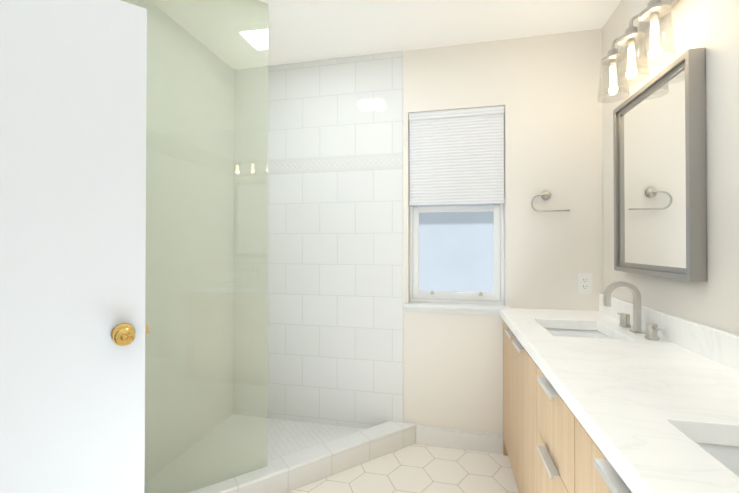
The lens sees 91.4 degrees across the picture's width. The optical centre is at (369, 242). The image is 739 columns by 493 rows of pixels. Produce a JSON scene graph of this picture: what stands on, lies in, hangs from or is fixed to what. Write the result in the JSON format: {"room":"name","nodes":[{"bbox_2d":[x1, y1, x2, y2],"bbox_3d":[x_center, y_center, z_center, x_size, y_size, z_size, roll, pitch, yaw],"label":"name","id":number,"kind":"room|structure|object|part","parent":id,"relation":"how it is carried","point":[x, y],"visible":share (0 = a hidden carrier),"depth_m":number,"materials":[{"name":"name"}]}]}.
{"room":"bathroom","nodes":[
{"label":"bathroom","id":0,"kind":"room"},
{"bbox_2d":[123,0,233,481],"bbox_3d":[-1.147,0.016,1.979,0.120,2.496,1.455,0,0,12],"label":"wall tiles","id":1,"kind":"structure","parent":0,"point":[208,234],"depth_m":2.09,"materials":[{"name":"white tile"}]},
{"bbox_2d":[151,0,621,69],"bbox_3d":[-0.191,-1.293,0.570,2.589,0.100,3.825,0,0,12],"label":"ceiling","id":2,"kind":"structure","parent":0,"point":[298,31],"depth_m":2.03,"materials":[{"name":"white paint"}]},
{"bbox_2d":[287,443,518,492],"bbox_3d":[-0.191,1.303,0.550,2.589,0.100,3.825,0,0,12],"label":"floor","id":3,"kind":"structure","parent":0,"point":[414,468],"depth_m":1.96,"materials":[{"name":"tile"}]},
{"bbox_2d":[144,414,362,492],"bbox_3d":[-0.528,1.233,1.881,1.126,0.060,1.126,0,0,12],"label":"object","id":4,"kind":"structure","parent":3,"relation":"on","point":[285,437],"depth_m":2.16,"materials":[{"name":"tile"}]},
{"bbox_2d":[170,421,416,492],"bbox_3d":[-0.498,1.200,1.835,1.825,0.125,0.126,0,-1,-33],"label":"curb","id":5,"kind":"object","parent":3,"relation":"on","point":[295,470],"visible":1,"depth_m":1.93,"materials":[{"name":"tile"}]},
{"bbox_2d":[121,0,267,492],"bbox_3d":[-0.862,-0.047,1.629,0.810,2.364,0.010,0,-1,-33],"label":"glass panel","id":6,"kind":"object","parent":5,"relation":"on","point":[218,229],"visible":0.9,"depth_m":1.69,"materials":[{"name":"clear glass"}]},
{"bbox_2d":[501,317,738,492],"bbox_3d":[0.835,0.842,1.096,0.568,0.832,2.080,0,0,12],"label":"bathroom vanity","id":7,"kind":"object","parent":3,"relation":"on","point":[547,446],"depth_m":1.21,"materials":[{"name":"brown wood"}]},
{"bbox_2d":[499,308,738,492],"bbox_3d":[0.836,0.419,1.096,0.562,0.075,2.087,0,0,12],"label":"countertop","id":8,"kind":"structure","parent":7,"relation":"on","point":[643,400],"depth_m":0.90,"materials":[{"name":"white stone"}]},
{"bbox_2d":[545,328,611,338],"bbox_3d":[0.943,0.500,1.636,0.346,0.136,0.410,0,0,12],"label":"sink","id":9,"kind":"object","parent":8,"relation":"in","point":[568,332],"depth_m":1.80,"materials":[{"name":"white ceramic"}]},
{"bbox_2d":[603,281,662,339],"bbox_3d":[1.103,0.277,1.565,0.149,0.216,0.348,0,0,12],"label":"faucet","id":10,"kind":"object","parent":8,"relation":"on","point":[652,330],"visible":1,"depth_m":1.55,"materials":[{"name":"silver metal"}]},
{"bbox_2d":[696,442,738,476],"bbox_3d":[0.745,0.492,0.572,0.347,0.136,0.410,0,0,12],"label":"sink","id":11,"kind":"object","parent":8,"relation":"in","point":[727,453],"depth_m":0.76,"materials":[{"name":"white ceramic"}]},
{"bbox_2d":[403,29,602,434],"bbox_3d":[0.788,0.018,2.244,1.147,2.496,0.120,0,0,12],"label":"wall","id":12,"kind":"structure","parent":0,"point":[543,90],"depth_m":2.16,"materials":[{"name":"white paint"}]},
{"bbox_2d":[233,51,402,428],"bbox_3d":[-0.360,0.020,2.488,1.202,2.496,0.128,0,0,12],"label":"wall tile","id":13,"kind":"structure","parent":12,"relation":"attached to","point":[333,302],"depth_m":2.41,"materials":[{"name":"white tile"}]},
{"bbox_2d":[409,122,503,304],"bbox_3d":[0.552,-0.223,2.322,0.585,1.221,0.050,0,0,12],"label":"window","id":14,"kind":"structure","parent":12,"relation":"in","point":[456,254],"depth_m":2.33,"materials":[{"name":"white"}]},
{"bbox_2d":[409,106,504,205],"bbox_3d":[0.540,-0.536,2.269,0.579,0.589,0.044,0,0,12],"label":"window blind","id":15,"kind":"object","parent":14,"relation":"attached to","point":[456,156],"visible":1,"depth_m":2.25,"materials":[{"name":"white fabric"}]},
{"bbox_2d":[404,302,509,314],"bbox_3d":[0.535,0.411,2.249,0.632,0.050,0.089,0,0,12],"label":"window sill","id":16,"kind":"structure","parent":12,"relation":"attached to","point":[453,308],"depth_m":2.22,"materials":[{"name":"white"}]},
{"bbox_2d":[416,425,502,453],"bbox_3d":[0.546,1.208,2.218,0.516,0.115,0.014,0,0,12],"label":"baseboard","id":17,"kind":"structure","parent":12,"relation":"attached to","point":[462,439],"depth_m":2.21,"materials":[{"name":"white wood"}]},
{"bbox_2d":[531,191,569,211],"bbox_3d":[1.051,-0.243,2.108,0.208,0.126,0.035,0,0,12],"label":"towel ring","id":18,"kind":"object","parent":12,"relation":"attached to","point":[545,195],"visible":0.98,"depth_m":2.11,"materials":[{"name":"silver metal"}]},
{"bbox_2d":[578,273,591,293],"bbox_3d":[1.241,0.234,2.078,0.071,0.119,0.007,0,0,12],"label":"electrical outlet plate","id":19,"kind":"object","parent":12,"relation":"attached to","point":[584,283],"visible":1,"depth_m":2.08,"materials":[{"name":"white plastic"}]},
{"bbox_2d":[602,0,738,335],"bbox_3d":[1.016,0.003,0.299,0.120,2.496,3.825,0,0,12],"label":"wall","id":20,"kind":"structure","parent":0,"point":[711,27],"depth_m":1.23,"materials":[{"name":"white paint"}]},
{"bbox_2d":[597,0,678,102],"bbox_3d":[1.127,-0.832,1.517,0.172,0.305,0.520,0,0,12],"label":"sconce","id":21,"kind":"object","parent":20,"relation":"attached to","point":[652,14],"visible":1,"depth_m":1.48,"materials":[{"name":"glass"}]},
{"bbox_2d":[613,47,706,281],"bbox_3d":[1.192,-0.267,1.527,0.050,0.807,0.584,0,0,12],"label":"mirror","id":22,"kind":"object","parent":20,"relation":"attached to","point":[659,162],"visible":1,"depth_m":1.42,"materials":[{"name":"silver metal"}]},
{"bbox_2d":[622,69,685,267],"bbox_3d":[1.189,-0.267,1.528,0.004,0.721,0.500,0,0,12],"label":"mirror glass","id":23,"kind":"object","parent":22,"relation":"attached to","point":[653,125],"depth_m":1.49,"materials":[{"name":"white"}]},
{"bbox_2d":[599,293,738,368],"bbox_3d":[1.101,0.331,1.040,0.020,0.100,2.087,0,0,12],"label":"backsplash","id":24,"kind":"structure","parent":20,"relation":"attached to","point":[719,345],"depth_m":1.30,"materials":[{"name":"white stone"}]},
{"bbox_3d":[-1.413,0.197,0.423,0.016,2.110,0.900,0,0,12],"label":"door frame","id":25,"kind":"structure","parent":0,"visible":0},
{"bbox_2d":[0,0,148,492],"bbox_3d":[-1.014,0.234,0.995,0.506,2.020,0.565,0,0,12],"label":"door","id":26,"kind":"structure","parent":25,"relation":"attached to","point":[74,329],"depth_m":1.08,"materials":[{"name":"white paint"}]},
{"bbox_3d":[-0.795,0.288,1.164,0.150,0.066,0.140,0,0,12],"label":"knob","id":27,"kind":"part","parent":26,"relation":"part of","materials":[{"name":"gold metal"}]}
]}

